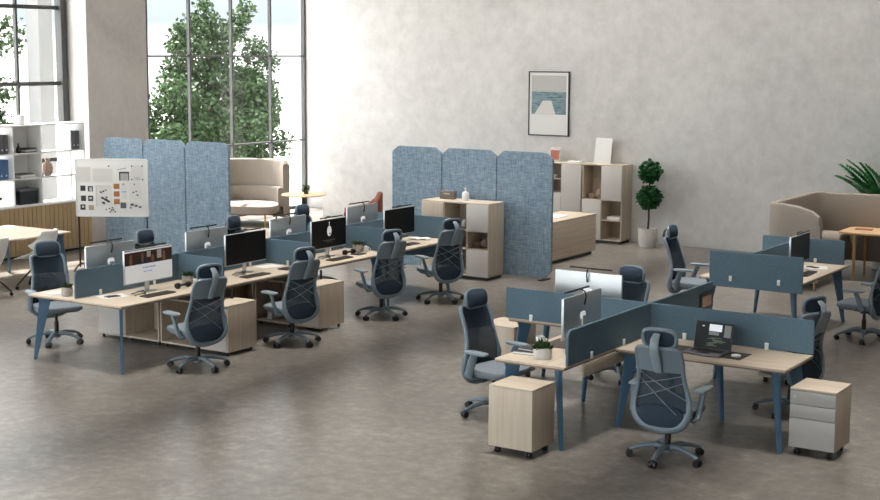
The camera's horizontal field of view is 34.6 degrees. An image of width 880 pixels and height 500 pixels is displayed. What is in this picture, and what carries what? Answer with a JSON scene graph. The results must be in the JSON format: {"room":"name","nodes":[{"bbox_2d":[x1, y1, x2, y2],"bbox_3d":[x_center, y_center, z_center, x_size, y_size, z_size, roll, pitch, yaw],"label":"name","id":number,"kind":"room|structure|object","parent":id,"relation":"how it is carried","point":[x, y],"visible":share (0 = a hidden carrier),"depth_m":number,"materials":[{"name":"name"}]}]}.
{"room":"open-plan office","nodes":[
{"label":"open-plan office","id":0,"kind":"room"},
{"bbox_2d":[66,0,322,241],"bbox_3d":[-10.262,-2.751,19.564,0.710,6.800,28.000,5,10,33],"label":"wall","id":1,"kind":"structure","parent":0,"point":[107,55],"depth_m":25.71,"materials":[{"name":"paint"}]},
{"bbox_2d":[0,0,69,161],"bbox_3d":[-8.170,-3.040,23.129,0.160,6.400,5.370,5,10,33],"label":"window","id":2,"kind":"structure","parent":1,"relation":"in","point":[59,7],"depth_m":25.13,"materials":[{"name":"grey metal"}]},
{"bbox_2d":[145,0,306,216],"bbox_3d":[-4.454,-3.826,28.848,0.100,6.400,5.400,5,10,33],"label":"window","id":3,"kind":"structure","parent":1,"relation":"in","point":[303,139],"depth_m":29.94,"materials":[{"name":"grey metal"}]},
{"bbox_2d":[0,207,879,499],"bbox_3d":[1.965,1.822,12.316,29.660,0.120,28.200,5,10,33],"label":"floor","id":4,"kind":"structure","parent":0,"point":[372,410],"depth_m":13.45,"materials":[{"name":"concrete"}]},
{"bbox_2d":[0,236,13,295],"bbox_3d":[-6.290,0.245,19.735,0.564,0.858,0.506,2,8,11],"label":"shell chair","id":5,"kind":"object","parent":4,"relation":"on","point":[4,241],"visible":1,"depth_m":19.64,"materials":[{"name":"white paint"}]},
{"bbox_2d":[0,225,70,279],"bbox_3d":[-6.795,0.175,20.620,1.400,0.745,2.460,5,10,33],"label":"meeting table","id":6,"kind":"object","parent":4,"relation":"on","point":[15,233],"visible":0.7,"depth_m":21.19,"materials":[{"name":"brown wood"}]},
{"bbox_2d":[14,228,57,289],"bbox_3d":[-5.837,0.127,20.592,0.564,0.858,0.506,1,8,7],"label":"shell chair","id":7,"kind":"object","parent":4,"relation":"on","point":[45,235],"visible":0.42,"depth_m":20.38,"materials":[{"name":"white paint"}]},
{"bbox_2d":[0,200,92,260],"bbox_3d":[-7.655,-0.199,22.801,0.450,0.870,5.055,5,10,33],"label":"base cabinet","id":8,"kind":"object","parent":4,"relation":"on","point":[62,216],"visible":0.63,"depth_m":23.96,"materials":[{"name":"beige wood"}]},
{"bbox_2d":[0,121,84,207],"bbox_3d":[-7.497,-1.320,22.853,0.340,1.336,4.370,5,10,33],"label":"bookshelf","id":9,"kind":"object","parent":8,"relation":"on","point":[26,135],"visible":0.72,"depth_m":23.87,"materials":[{"name":"white paint"}]},
{"bbox_2d":[0,135,3,154],"bbox_3d":[-7.266,-1.730,23.169,0.263,0.320,0.075,5,10,33],"label":"binder","id":10,"kind":"object","parent":9,"relation":"in","point":[1,136],"visible":1,"depth_m":23.10,"materials":[{"name":"grey plastic"}]},
{"bbox_2d":[0,160,3,179],"bbox_3d":[-7.285,-1.315,23.202,0.263,0.330,0.090,5,10,33],"label":"binder","id":11,"kind":"object","parent":9,"relation":"in","point":[1,161],"visible":1,"depth_m":23.14,"materials":[{"name":"blue plastic"}]},
{"bbox_2d":[0,134,7,153],"bbox_3d":[-7.217,-1.740,23.244,0.263,0.320,0.075,5,10,33],"label":"binder","id":12,"kind":"object","parent":9,"relation":"in","point":[5,137],"visible":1,"depth_m":23.17,"materials":[{"name":"grey plastic"}]},
{"bbox_2d":[0,159,8,179],"bbox_3d":[-7.230,-1.327,23.285,0.263,0.330,0.090,5,10,33],"label":"binder","id":13,"kind":"object","parent":9,"relation":"in","point":[5,162],"visible":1,"depth_m":23.21,"materials":[{"name":"blue plastic"}]},
{"bbox_2d":[13,115,24,124],"bbox_3d":[-6.993,-2.163,23.496,0.190,0.160,0.190,5,10,33],"label":"cup","id":14,"kind":"object","parent":9,"relation":"on","point":[18,119],"visible":1,"depth_m":23.42,"materials":[{"name":"white ceramic"}]},
{"bbox_2d":[15,187,37,204],"bbox_3d":[-6.978,-0.906,23.707,0.270,0.262,0.390,5,10,33],"label":"storage box","id":15,"kind":"object","parent":9,"relation":"in","point":[24,195],"visible":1,"depth_m":23.61,"materials":[{"name":"grey metal"}]},
{"bbox_2d":[42,158,52,175],"bbox_3d":[-6.682,-1.412,24.057,0.200,0.290,0.200,5,10,33],"label":"vase","id":16,"kind":"object","parent":9,"relation":"in","point":[47,167],"visible":0.99,"depth_m":24.00,"materials":[{"name":"ceramic"}]},
{"bbox_2d":[71,131,75,148],"bbox_3d":[-6.424,-1.907,24.458,0.263,0.320,0.075,5,10,33],"label":"binder","id":17,"kind":"object","parent":9,"relation":"in","point":[73,141],"visible":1,"depth_m":24.38,"materials":[{"name":"grey plastic"}]},
{"bbox_2d":[71,130,78,148],"bbox_3d":[-6.377,-1.916,24.528,0.263,0.320,0.075,5,10,33],"label":"binder","id":18,"kind":"object","parent":9,"relation":"in","point":[76,131],"visible":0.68,"depth_m":24.45,"materials":[{"name":"grey plastic"}]},
{"bbox_2d":[25,240,83,347],"bbox_3d":[-4.571,0.504,16.752,0.698,1.190,0.688,-5,10,-34],"label":"office chair","id":19,"kind":"object","parent":4,"relation":"on","point":[48,268],"visible":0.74,"depth_m":16.79,"materials":[{"name":"blue fabric"}]},
{"bbox_2d":[74,159,148,272],"bbox_3d":[-5.120,-0.547,22.139,1.135,1.766,0.690,0,8,0],"label":"pinboard","id":20,"kind":"object","parent":4,"relation":"on","point":[103,187],"visible":0.94,"depth_m":22.04,"materials":[{"name":"white paint"}]},
{"bbox_2d":[97,302,160,344],"bbox_3d":[-3.594,0.714,17.058,1.010,0.700,0.506,5,10,33],"label":"base cabinet","id":21,"kind":"object","parent":4,"relation":"on","point":[142,322],"visible":0.46,"depth_m":17.03,"materials":[{"name":"brown wood"}]},
{"bbox_2d":[134,229,156,248],"bbox_3d":[-3.581,0.339,17.962,0.687,1.190,0.698,5,9,31],"label":"office chair","id":22,"kind":"object","parent":4,"relation":"on","point":[143,236],"visible":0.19,"depth_m":17.96,"materials":[{"name":"blue fabric"}]},
{"bbox_2d":[104,137,230,252],"bbox_3d":[-4.622,-0.889,23.936,2.858,1.950,0.260,5,10,33],"label":"folding screen","id":23,"kind":"object","parent":4,"relation":"on","point":[189,185],"visible":0.52,"depth_m":23.73,"materials":[{"name":"blue fabric"}]},
{"bbox_2d":[163,263,229,373],"bbox_3d":[-2.618,0.707,15.377,0.698,1.190,0.687,-7,11,-43],"label":"office chair","id":24,"kind":"object","parent":4,"relation":"on","point":[205,324],"visible":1,"depth_m":15.22,"materials":[{"name":"blue fabric"}]},
{"bbox_2d":[28,231,385,374],"bbox_3d":[-2.648,0.476,17.485,1.440,1.062,4.947,5,10,33],"label":"desk","id":25,"kind":"object","parent":4,"relation":"on","point":[89,283],"visible":0.59,"depth_m":16.38,"materials":[{"name":"brown wood"}]},
{"bbox_2d":[60,282,73,296],"bbox_3d":[-4.117,0.428,15.657,0.170,0.161,0.151,2,8,11],"label":"potted succulent","id":26,"kind":"object","parent":25,"relation":"on","point":[66,289],"visible":1,"depth_m":15.61,"materials":[{"name":"white ceramic"}]},
{"bbox_2d":[61,286,72,296],"bbox_3d":[-4.129,0.459,15.657,0.129,0.100,0.130,6,10,37],"label":"pot","id":27,"kind":"object","parent":25,"relation":"on","point":[66,291],"depth_m":15.60,"materials":[{"name":"white ceramic"}]},
{"bbox_2d":[84,238,133,268],"bbox_3d":[-3.771,0.155,16.235,0.169,0.545,0.750,5,10,33],"label":"monitor","id":28,"kind":"object","parent":25,"relation":"on","point":[112,253],"visible":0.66,"depth_m":16.17,"materials":[{"name":"silver metal"}]},
{"bbox_2d":[95,293,128,298],"bbox_3d":[-3.627,0.511,15.648,0.320,0.004,0.220,-6,10,-37],"label":"paper sheet","id":29,"kind":"object","parent":25,"relation":"on","point":[120,294],"visible":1,"depth_m":15.62,"materials":[{"name":"white paper"}]},
{"bbox_2d":[123,242,171,291],"bbox_3d":[-3.316,0.195,15.967,0.169,0.545,0.750,5,10,33],"label":"monitor","id":30,"kind":"object","parent":25,"relation":"on","point":[144,264],"visible":0.97,"depth_m":15.93,"materials":[{"name":"silver metal"}]},
{"bbox_2d":[129,250,164,265],"bbox_3d":[-3.292,0.086,15.912,0.001,0.116,0.570,5,10,33],"label":"picture","id":31,"kind":"object","parent":30,"relation":"attached to","point":[136,257],"depth_m":15.90,"materials":[{"name":"brown"}]},
{"bbox_2d":[140,290,175,297],"bbox_3d":[-3.146,0.490,15.764,0.130,0.018,0.440,5,10,33],"label":"keyboard","id":32,"kind":"object","parent":25,"relation":"on","point":[160,293],"visible":1,"depth_m":15.74,"materials":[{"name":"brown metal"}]},
{"bbox_2d":[174,281,191,288],"bbox_3d":[-2.949,0.399,16.224,0.072,0.072,0.210,6,10,37],"label":"dumbbell","id":33,"kind":"object","parent":25,"relation":"on","point":[187,283],"visible":1,"depth_m":16.21,"materials":[{"name":"grey metal"}]},
{"bbox_2d":[180,270,194,283],"bbox_3d":[-2.956,0.316,16.500,0.181,0.160,0.167,3,8,18],"label":"potted succulent","id":34,"kind":"object","parent":25,"relation":"on","point":[188,276],"visible":0.96,"depth_m":16.47,"materials":[{"name":"white ceramic"}]},
{"bbox_2d":[182,275,193,283],"bbox_3d":[-2.947,0.344,16.516,0.136,0.100,0.135,-5,10,-33],"label":"pot","id":35,"kind":"object","parent":34,"relation":"on","point":[185,278],"depth_m":16.46,"materials":[{"name":"white ceramic"}]},
{"bbox_2d":[185,224,226,251],"bbox_3d":[-2.884,-0.031,17.590,0.169,0.545,0.750,5,10,33],"label":"monitor","id":36,"kind":"object","parent":25,"relation":"on","point":[212,237],"visible":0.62,"depth_m":17.55,"materials":[{"name":"silver metal"}]},
{"bbox_2d":[224,227,265,272],"bbox_3d":[-2.408,0.004,17.355,0.169,0.545,0.750,5,10,33],"label":"monitor","id":37,"kind":"object","parent":25,"relation":"on","point":[242,248],"visible":0.98,"depth_m":17.31,"materials":[{"name":"silver metal"}]},
{"bbox_2d":[239,272,270,278],"bbox_3d":[-2.237,0.305,17.116,0.130,0.018,0.440,5,10,33],"label":"keyboard","id":38,"kind":"object","parent":25,"relation":"on","point":[260,273],"visible":1,"depth_m":17.07,"materials":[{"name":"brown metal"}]},
{"bbox_2d":[269,212,305,237],"bbox_3d":[-2.014,-0.214,18.920,0.169,0.545,0.750,5,10,33],"label":"monitor","id":39,"kind":"object","parent":25,"relation":"on","point":[289,225],"visible":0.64,"depth_m":18.88,"materials":[{"name":"silver metal"}]},
{"bbox_2d":[310,215,345,256],"bbox_3d":[-1.500,-0.187,18.744,0.169,0.545,0.750,5,10,33],"label":"monitor","id":40,"kind":"object","parent":25,"relation":"on","point":[325,234],"visible":0.98,"depth_m":18.71,"materials":[{"name":"silver metal"}]},
{"bbox_2d":[326,256,353,260],"bbox_3d":[-1.313,0.111,18.530,0.130,0.018,0.440,5,10,33],"label":"keyboard","id":41,"kind":"object","parent":25,"relation":"on","point":[341,257],"visible":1,"depth_m":18.47,"materials":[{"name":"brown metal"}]},
{"bbox_2d":[351,240,363,251],"bbox_3d":[-1.123,-0.062,19.252,0.180,0.160,0.186,0,8,-4],"label":"potted succulent","id":42,"kind":"object","parent":25,"relation":"on","point":[357,245],"visible":0.98,"depth_m":19.21,"materials":[{"name":"green plant"}]},
{"bbox_2d":[353,244,362,251],"bbox_3d":[-1.123,-0.032,19.252,0.136,0.100,0.135,0,8,-4],"label":"pot","id":43,"kind":"object","parent":42,"relation":"on","point":[358,247],"depth_m":19.20,"materials":[{"name":"white ceramic"}]},
{"bbox_2d":[160,288,256,355],"bbox_3d":[-2.707,0.798,16.490,1.045,0.700,0.506,5,10,33],"label":"base cabinet","id":44,"kind":"object","parent":4,"relation":"on","point":[240,313],"visible":0.48,"depth_m":16.32,"materials":[{"name":"brown wood"}]},
{"bbox_2d":[224,215,241,234],"bbox_3d":[-2.673,0.125,19.513,0.687,1.190,0.698,4,9,27],"label":"office chair","id":45,"kind":"object","parent":4,"relation":"on","point":[233,222],"visible":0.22,"depth_m":19.52,"materials":[{"name":"blue fabric"}]},
{"bbox_2d":[224,283,254,299],"bbox_3d":[-2.670,0.520,18.472,1.010,0.700,0.506,5,10,33],"label":"base cabinet","id":46,"kind":"object","parent":4,"relation":"on","point":[247,291],"visible":0.02,"depth_m":18.60,"materials":[{"name":"brown wood"}]},
{"bbox_2d":[230,158,289,226],"bbox_3d":[-3.830,-1.165,28.332,1.702,1.280,1.112,2,8,13],"label":"sofa","id":47,"kind":"object","parent":4,"relation":"on","point":[257,185],"visible":0.66,"depth_m":28.56,"materials":[{"name":"beige fabric"}]},
{"bbox_2d":[230,185,238,199],"bbox_3d":[-4.318,-1.117,28.616,0.574,0.380,0.181,-6,10,-36],"label":"cushion","id":48,"kind":"object","parent":47,"relation":"on","point":[234,189],"depth_m":28.66,"materials":[{"name":"beige fabric"}]},
{"bbox_2d":[239,185,269,200],"bbox_3d":[-3.740,-1.126,28.703,0.726,0.380,0.185,2,8,13],"label":"cushion","id":49,"kind":"object","parent":47,"relation":"on","point":[246,192],"depth_m":28.67,"materials":[{"name":"beige fabric"}]},
{"bbox_2d":[231,200,281,215],"bbox_3d":[-3.837,-0.850,28.319,1.300,0.235,1.000,2,8,13],"label":"seat cushion","id":50,"kind":"object","parent":47,"relation":"on","point":[238,207],"depth_m":27.88,"materials":[{"name":"beige fabric"}]},
{"bbox_2d":[269,186,282,206],"bbox_3d":[-3.265,-1.081,28.401,0.168,0.380,0.519,-4,9,-31],"label":"cushion","id":51,"kind":"object","parent":47,"relation":"on","point":[275,197],"depth_m":28.34,"materials":[{"name":"beige fabric"}]},
{"bbox_2d":[261,246,320,347],"bbox_3d":[-1.725,0.525,16.705,0.698,1.190,0.687,-7,11,-44],"label":"office chair","id":52,"kind":"object","parent":4,"relation":"on","point":[299,304],"visible":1,"depth_m":16.55,"materials":[{"name":"blue fabric"}]},
{"bbox_2d":[255,270,343,331],"bbox_3d":[-1.784,0.604,17.904,1.040,0.700,0.506,5,10,33],"label":"base cabinet","id":53,"kind":"object","parent":4,"relation":"on","point":[330,292],"visible":0.48,"depth_m":17.76,"materials":[{"name":"brown wood"}]},
{"bbox_2d":[281,192,325,203],"bbox_3d":[-2.599,-0.703,27.017,0.860,0.742,0.860,5,10,33],"label":"round table","id":54,"kind":"object","parent":4,"relation":"on","point":[302,195],"visible":0.64,"depth_m":26.86,"materials":[{"name":"brown wood"}]},
{"bbox_2d":[293,204,337,279],"bbox_3d":[-1.872,-0.071,20.939,0.687,1.190,0.698,5,10,33],"label":"office chair","id":55,"kind":"object","parent":4,"relation":"on","point":[301,209],"visible":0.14,"depth_m":20.98,"materials":[{"name":"blue fabric"}]},
{"bbox_2d":[344,192,382,215],"bbox_3d":[-1.311,-0.449,24.008,0.680,1.090,0.780,0,8,-3],"label":"lounge chair","id":56,"kind":"object","parent":4,"relation":"on","point":[378,198],"visible":0.06,"depth_m":23.83,"materials":[{"name":"fabric"}]},
{"bbox_2d":[308,212,449,305],"bbox_3d":[-0.853,0.099,20.232,1.440,1.062,1.643,5,10,33],"label":"desk","id":57,"kind":"object","parent":4,"relation":"on","point":[370,232],"visible":0.34,"depth_m":20.22,"materials":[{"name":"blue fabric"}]},
{"bbox_2d":[346,201,377,224],"bbox_3d":[-1.105,-0.423,20.438,0.169,0.545,0.750,5,10,33],"label":"monitor","id":58,"kind":"object","parent":57,"relation":"on","point":[366,212],"visible":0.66,"depth_m":20.40,"materials":[{"name":"silver metal"}]},
{"bbox_2d":[383,204,414,233],"bbox_3d":[-0.603,-0.375,20.116,0.169,0.545,0.750,5,10,33],"label":"monitor","id":59,"kind":"object","parent":57,"relation":"on","point":[402,218],"visible":0.72,"depth_m":20.09,"materials":[{"name":"silver metal"}]},
{"bbox_2d":[353,229,407,320],"bbox_3d":[-0.742,0.292,18.393,0.698,1.190,0.687,-6,10,-37],"label":"office chair","id":60,"kind":"object","parent":4,"relation":"on","point":[388,277],"visible":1,"depth_m":18.23,"materials":[{"name":"blue fabric"}]},
{"bbox_2d":[415,218,464,303],"bbox_3d":[0.036,0.124,19.618,0.698,1.190,0.687,-6,10,-37],"label":"office chair","id":61,"kind":"object","parent":4,"relation":"on","point":[447,266],"visible":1,"depth_m":19.45,"materials":[{"name":"blue fabric"}]},
{"bbox_2d":[421,197,503,280],"bbox_3d":[0.343,-0.179,21.842,1.210,1.175,0.466,5,10,33],"label":"storage unit","id":62,"kind":"object","parent":4,"relation":"on","point":[484,218],"visible":0.56,"depth_m":21.54,"materials":[{"name":"brown wood"}]},
{"bbox_2d":[440,190,456,198],"bbox_3d":[0.126,-0.859,21.950,0.250,0.131,0.106,4,9,25],"label":"radio","id":63,"kind":"object","parent":62,"relation":"on","point":[444,194],"visible":1,"depth_m":21.91,"materials":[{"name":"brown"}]},
{"bbox_2d":[440,191,452,198],"bbox_3d":[0.106,-0.850,21.908,0.224,0.110,0.005,4,9,25],"label":"grille","id":64,"kind":"object","parent":63,"relation":"attached to","point":[443,194],"depth_m":21.91,"materials":[{"name":"brown"}]},
{"bbox_2d":[392,146,553,280],"bbox_3d":[0.484,-0.611,22.151,2.933,1.945,0.260,5,10,33],"label":"folding screen","id":65,"kind":"object","parent":4,"relation":"on","point":[524,181],"visible":0.54,"depth_m":21.76,"materials":[{"name":"blue fabric"}]},
{"bbox_2d":[458,287,530,417],"bbox_3d":[0.493,0.979,13.555,0.688,1.190,0.698,8,11,42],"label":"office chair","id":66,"kind":"object","parent":4,"relation":"on","point":[482,345],"visible":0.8,"depth_m":13.57,"materials":[{"name":"blue fabric"}]},
{"bbox_2d":[493,317,535,376],"bbox_3d":[0.720,1.065,15.053,0.425,0.605,0.470,5,10,33],"label":"pedestal","id":67,"kind":"object","parent":4,"relation":"on","point":[506,330],"visible":0.2,"depth_m":14.81,"materials":[{"name":"brown wood"}]},
{"bbox_2d":[488,376,554,457],"bbox_3d":[0.709,1.453,12.281,0.430,0.610,0.400,5,10,33],"label":"pedestal","id":68,"kind":"object","parent":4,"relation":"on","point":[521,409],"visible":1,"depth_m":12.13,"materials":[{"name":"brown wood"}]},
{"bbox_2d":[553,161,590,211],"bbox_3d":[2.349,-0.923,26.303,0.820,1.425,0.436,5,10,33],"label":"cabinet","id":69,"kind":"object","parent":4,"relation":"on","point":[567,191],"visible":0.34,"depth_m":26.01,"materials":[{"name":"brown wood"}]},
{"bbox_2d":[550,147,560,161],"bbox_3d":[2.148,-1.781,26.326,0.230,0.259,0.055,7,10,38],"label":"photo frame","id":70,"kind":"object","parent":69,"relation":"on","point":[555,152],"visible":0.81,"depth_m":26.30,"materials":[{"name":"red"}]},
{"bbox_2d":[551,150,559,159],"bbox_3d":[2.140,-1.770,26.318,0.190,0.179,0.031,7,10,38],"label":"picture","id":71,"kind":"object","parent":70,"relation":"attached to","point":[555,154],"depth_m":26.30,"materials":[{"name":"red paper"}]},
{"bbox_2d":[552,211,596,263],"bbox_3d":[1.777,-0.179,23.596,0.690,0.700,2.330,5,10,33],"label":"sideboard","id":72,"kind":"object","parent":4,"relation":"on","point":[574,234],"visible":0.47,"depth_m":23.74,"materials":[{"name":"brown wood"}]},
{"bbox_2d":[582,162,632,243],"bbox_3d":[3.046,-0.860,25.856,0.800,1.432,0.436,5,10,33],"label":"cabinet","id":73,"kind":"object","parent":4,"relation":"on","point":[614,180],"visible":0.74,"depth_m":25.75,"materials":[{"name":"brown wood"}]},
{"bbox_2d":[594,138,612,163],"bbox_3d":[2.984,-1.809,25.824,0.360,0.466,0.090,7,11,40],"label":"canvas","id":74,"kind":"object","parent":73,"relation":"on","point":[603,148],"visible":1,"depth_m":25.81,"materials":[{"name":"white paper"}]},
{"bbox_2d":[588,264,649,384],"bbox_3d":[1.930,0.775,15.057,0.698,1.190,0.687,6,10,36],"label":"office chair","id":75,"kind":"object","parent":4,"relation":"on","point":[635,286],"visible":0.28,"depth_m":15.11,"materials":[{"name":"blue fabric"}]},
{"bbox_2d":[638,227,657,247],"bbox_3d":[3.711,-0.224,25.277,0.356,0.340,0.353,5,10,33],"label":"pot","id":76,"kind":"object","parent":4,"relation":"on","point":[647,236],"depth_m":25.15,"materials":[{"name":"white ceramic"}]},
{"bbox_2d":[636,158,664,247],"bbox_3d":[3.732,-0.847,25.183,0.517,1.601,0.494,-1,8,-6],"label":"topiary","id":77,"kind":"object","parent":4,"relation":"on","point":[648,198],"visible":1,"depth_m":25.09,"materials":[{"name":"green plant"}]},
{"bbox_2d":[495,281,814,453],"bbox_3d":[2.036,1.038,13.655,2.880,1.062,3.004,1,8,5],"label":"desk","id":78,"kind":"object","parent":4,"relation":"on","point":[621,324],"visible":0.87,"depth_m":13.04,"materials":[{"name":"brown wood"}]},
{"bbox_2d":[513,349,532,355],"bbox_3d":[0.824,0.921,12.818,0.266,0.025,0.206,4,9,25],"label":"book","id":79,"kind":"object","parent":78,"relation":"on","point":[516,351],"visible":0.41,"depth_m":12.76,"materials":[{"name":"white paper"}]},
{"bbox_2d":[518,345,532,351],"bbox_3d":[0.848,0.896,12.835,0.226,0.019,0.176,6,10,36],"label":"book","id":80,"kind":"object","parent":79,"relation":"on","point":[529,348],"visible":0.48,"depth_m":12.81,"materials":[{"name":"grey paper"}]},
{"bbox_2d":[531,337,553,359],"bbox_3d":[0.913,0.873,12.583,0.220,0.186,0.193,1,8,4],"label":"potted succulent","id":81,"kind":"object","parent":78,"relation":"on","point":[542,350],"visible":1,"depth_m":12.52,"materials":[{"name":"green plant"}]},
{"bbox_2d":[533,348,551,359],"bbox_3d":[0.915,0.915,12.589,0.170,0.100,0.168,-4,9,-27],"label":"pot","id":82,"kind":"object","parent":81,"relation":"attached to","point":[538,353],"depth_m":12.52,"materials":[{"name":"white ceramic"}]},
{"bbox_2d":[549,338,565,348],"bbox_3d":[1.148,0.875,13.225,0.280,0.005,0.400,5,10,33],"label":"desk mat","id":83,"kind":"object","parent":78,"relation":"on","point":[558,343],"visible":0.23,"depth_m":13.21,"materials":[{"name":"grey"}]},
{"bbox_2d":[561,285,600,340],"bbox_3d":[1.328,0.628,13.049,0.169,0.545,0.750,5,10,33],"label":"monitor","id":84,"kind":"object","parent":78,"relation":"on","point":[578,310],"visible":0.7,"depth_m":13.00,"materials":[{"name":"silver metal"}]},
{"bbox_2d":[555,266,622,298],"bbox_3d":[1.490,0.452,14.308,0.750,0.545,0.169,5,10,33],"label":"monitor","id":85,"kind":"object","parent":78,"relation":"on","point":[611,285],"visible":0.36,"depth_m":14.29,"materials":[{"name":"silver metal"}]},
{"bbox_2d":[699,290,712,308],"bbox_3d":[2.780,0.529,14.756,0.018,0.170,0.340,5,10,33],"label":"photo frame","id":86,"kind":"object","parent":78,"relation":"attached to","point":[705,299],"visible":0.82,"depth_m":14.74,"materials":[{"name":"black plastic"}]},
{"bbox_2d":[702,294,711,307],"bbox_3d":[2.786,0.530,14.752,0.003,0.110,0.240,5,10,33],"label":"picture","id":87,"kind":"object","parent":86,"relation":"attached to","point":[706,298],"depth_m":14.75,"materials":[{"name":"paper"}]},
{"bbox_2d":[676,345,751,359],"bbox_3d":[2.440,0.932,12.869,0.720,0.004,0.300,5,10,33],"label":"desk mat","id":88,"kind":"object","parent":78,"relation":"on","point":[681,348],"visible":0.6,"depth_m":12.78,"materials":[{"name":"grey"}]},
{"bbox_2d":[682,320,733,357],"bbox_3d":[2.434,0.805,12.838,0.370,0.257,0.312,6,10,36],"label":"laptop","id":89,"kind":"object","parent":88,"relation":"on","point":[712,339],"visible":1,"depth_m":12.90,"materials":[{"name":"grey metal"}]},
{"bbox_2d":[703,324,722,331],"bbox_3d":[2.495,0.711,12.948,0.195,0.061,0.016,6,10,35],"label":"picture","id":90,"kind":"object","parent":89,"relation":"attached to","point":[706,327],"depth_m":12.94,"materials":[{"name":"white"}]},
{"bbox_2d":[626,327,713,468],"bbox_3d":[1.931,1.204,12.001,0.698,1.190,0.687,5,9,31],"label":"office chair","id":91,"kind":"object","parent":4,"relation":"on","point":[661,401],"visible":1,"depth_m":11.83,"materials":[{"name":"grey plastic"}]},
{"bbox_2d":[662,224,709,293],"bbox_3d":[3.258,0.267,18.712,0.687,1.190,0.698,5,9,31],"label":"office chair","id":92,"kind":"object","parent":4,"relation":"on","point":[677,281],"visible":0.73,"depth_m":18.67,"materials":[{"name":"blue fabric"}]},
{"bbox_2d":[699,235,848,321],"bbox_3d":[4.228,0.462,17.769,1.315,1.078,1.999,5,10,33],"label":"desk","id":93,"kind":"object","parent":4,"relation":"on","point":[771,268],"visible":0.91,"depth_m":17.05,"materials":[{"name":"blue fabric"}]},
{"bbox_2d":[789,230,809,260],"bbox_3d":[4.476,0.011,17.701,0.161,0.501,0.712,5,10,33],"label":"monitor","id":94,"kind":"object","parent":93,"relation":"on","point":[799,245],"visible":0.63,"depth_m":17.66,"materials":[{"name":"silver metal"}]},
{"bbox_2d":[752,295,830,418],"bbox_3d":[3.412,0.989,13.582,0.698,1.190,0.687,-5,10,-35],"label":"office chair","id":95,"kind":"object","parent":4,"relation":"on","point":[814,308],"visible":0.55,"depth_m":13.44,"materials":[{"name":"blue fabric"}]},
{"bbox_2d":[788,378,851,458],"bbox_3d":[3.306,1.469,12.306,0.405,0.595,0.436,5,10,33],"label":"pedestal","id":96,"kind":"object","parent":4,"relation":"on","point":[820,410],"visible":1,"depth_m":12.15,"materials":[{"name":"brown wood"}]},
{"bbox_2d":[769,191,879,290],"bbox_3d":[6.506,-0.104,21.217,2.640,1.260,2.260,5,10,33],"label":"sofa","id":97,"kind":"object","parent":4,"relation":"on","point":[823,213],"visible":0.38,"depth_m":22.20,"materials":[{"name":"beige fabric"}]},
{"bbox_2d":[822,230,849,244],"bbox_3d":[6.106,-0.126,22.149,0.600,0.330,0.550,5,10,33],"label":"cushion","id":98,"kind":"object","parent":97,"relation":"on","point":[827,234],"depth_m":21.92,"materials":[{"name":"beige fabric"}]},
{"bbox_2d":[845,242,851,259],"bbox_3d":[5.789,0.054,21.720,0.660,0.351,1.900,5,10,33],"label":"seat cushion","id":99,"kind":"object","parent":97,"relation":"on","point":[848,245],"depth_m":22.01,"materials":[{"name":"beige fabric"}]},
{"bbox_2d":[833,267,879,344],"bbox_3d":[5.178,0.506,17.078,0.687,1.190,0.698,6,10,36],"label":"office chair","id":100,"kind":"object","parent":4,"relation":"on","point":[870,306],"visible":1,"depth_m":16.93,"materials":[{"name":"blue fabric"}]},
{"bbox_2d":[835,159,879,269],"bbox_3d":[7.034,-0.551,22.623,1.557,1.759,1.088,5,10,33],"label":"palm","id":101,"kind":"object","parent":4,"relation":"on","point":[870,186],"visible":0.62,"depth_m":22.61,"materials":[{"name":"green plant"}]},
{"bbox_2d":[870,261,879,269],"bbox_3d":[7.164,0.100,22.811,0.440,0.420,0.440,5,10,33],"label":"pot","id":102,"kind":"object","parent":101,"relation":"on","point":[874,265],"depth_m":22.73,"materials":[{"name":"grey ceramic"}]},
{"bbox_2d":[838,227,879,279],"bbox_3d":[6.816,0.086,21.738,1.230,0.742,0.820,5,10,33],"label":"side table","id":103,"kind":"object","parent":4,"relation":"on","point":[851,230],"visible":0.91,"depth_m":21.70,"materials":[{"name":"brown wood"}]},
{"bbox_2d":[321,0,879,261],"bbox_3d":[9.100,-3.125,22.900,29.860,6.800,1.710,5,10,33],"label":"wall","id":104,"kind":"structure","parent":0,"point":[743,106],"depth_m":25.46,"materials":[{"name":"paint"}]},
{"bbox_2d":[528,71,569,136],"bbox_3d":[2.043,-2.744,26.512,0.860,1.200,0.045,5,10,33],"label":"framed picture","id":105,"kind":"object","parent":104,"relation":"attached to","point":[549,91],"visible":1,"depth_m":26.50,"materials":[{"name":"white paper"}]},
{"label":"outside","id":106,"kind":"structure","parent":0,"visible":0},
{"bbox_2d":[0,100,299,205],"bbox_3d":[-30.223,-2.111,40.524,55.340,0.200,115.000,5,10,33],"label":"ground","id":107,"kind":"structure","parent":106,"point":[290,117],"depth_m":61.90,"materials":[{"name":"grey"}]},
{"bbox_2d":[0,0,15,122],"bbox_3d":[-21.698,-10.163,39.375,0.400,16.150,24.200,5,10,33],"label":"tree","id":108,"kind":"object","parent":107,"relation":"on","point":[7,70],"depth_m":49.70,"materials":[{"name":"white"}]},
{"bbox_2d":[0,8,26,124],"bbox_3d":[-11.270,-3.694,31.941,2.876,5.620,3.947,6,10,37],"label":"leafy tree","id":109,"kind":"object","parent":107,"relation":"on","point":[4,25],"visible":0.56,"depth_m":32.46,"materials":[{"name":"green plant"}]},
{"bbox_2d":[25,0,57,199],"bbox_3d":[-10.518,-6.666,29.265,0.400,12.150,5.950,5,10,33],"label":"column","id":110,"kind":"structure","parent":107,"relation":"on","point":[39,31],"depth_m":31.86,"materials":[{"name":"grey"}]},
{"bbox_2d":[149,0,294,158],"bbox_3d":[-6.276,-4.332,39.428,3.324,5.471,5.935,7,10,39],"label":"leafy tree","id":111,"kind":"object","parent":107,"relation":"on","point":[210,114],"visible":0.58,"depth_m":39.01,"materials":[{"name":"green plant"}]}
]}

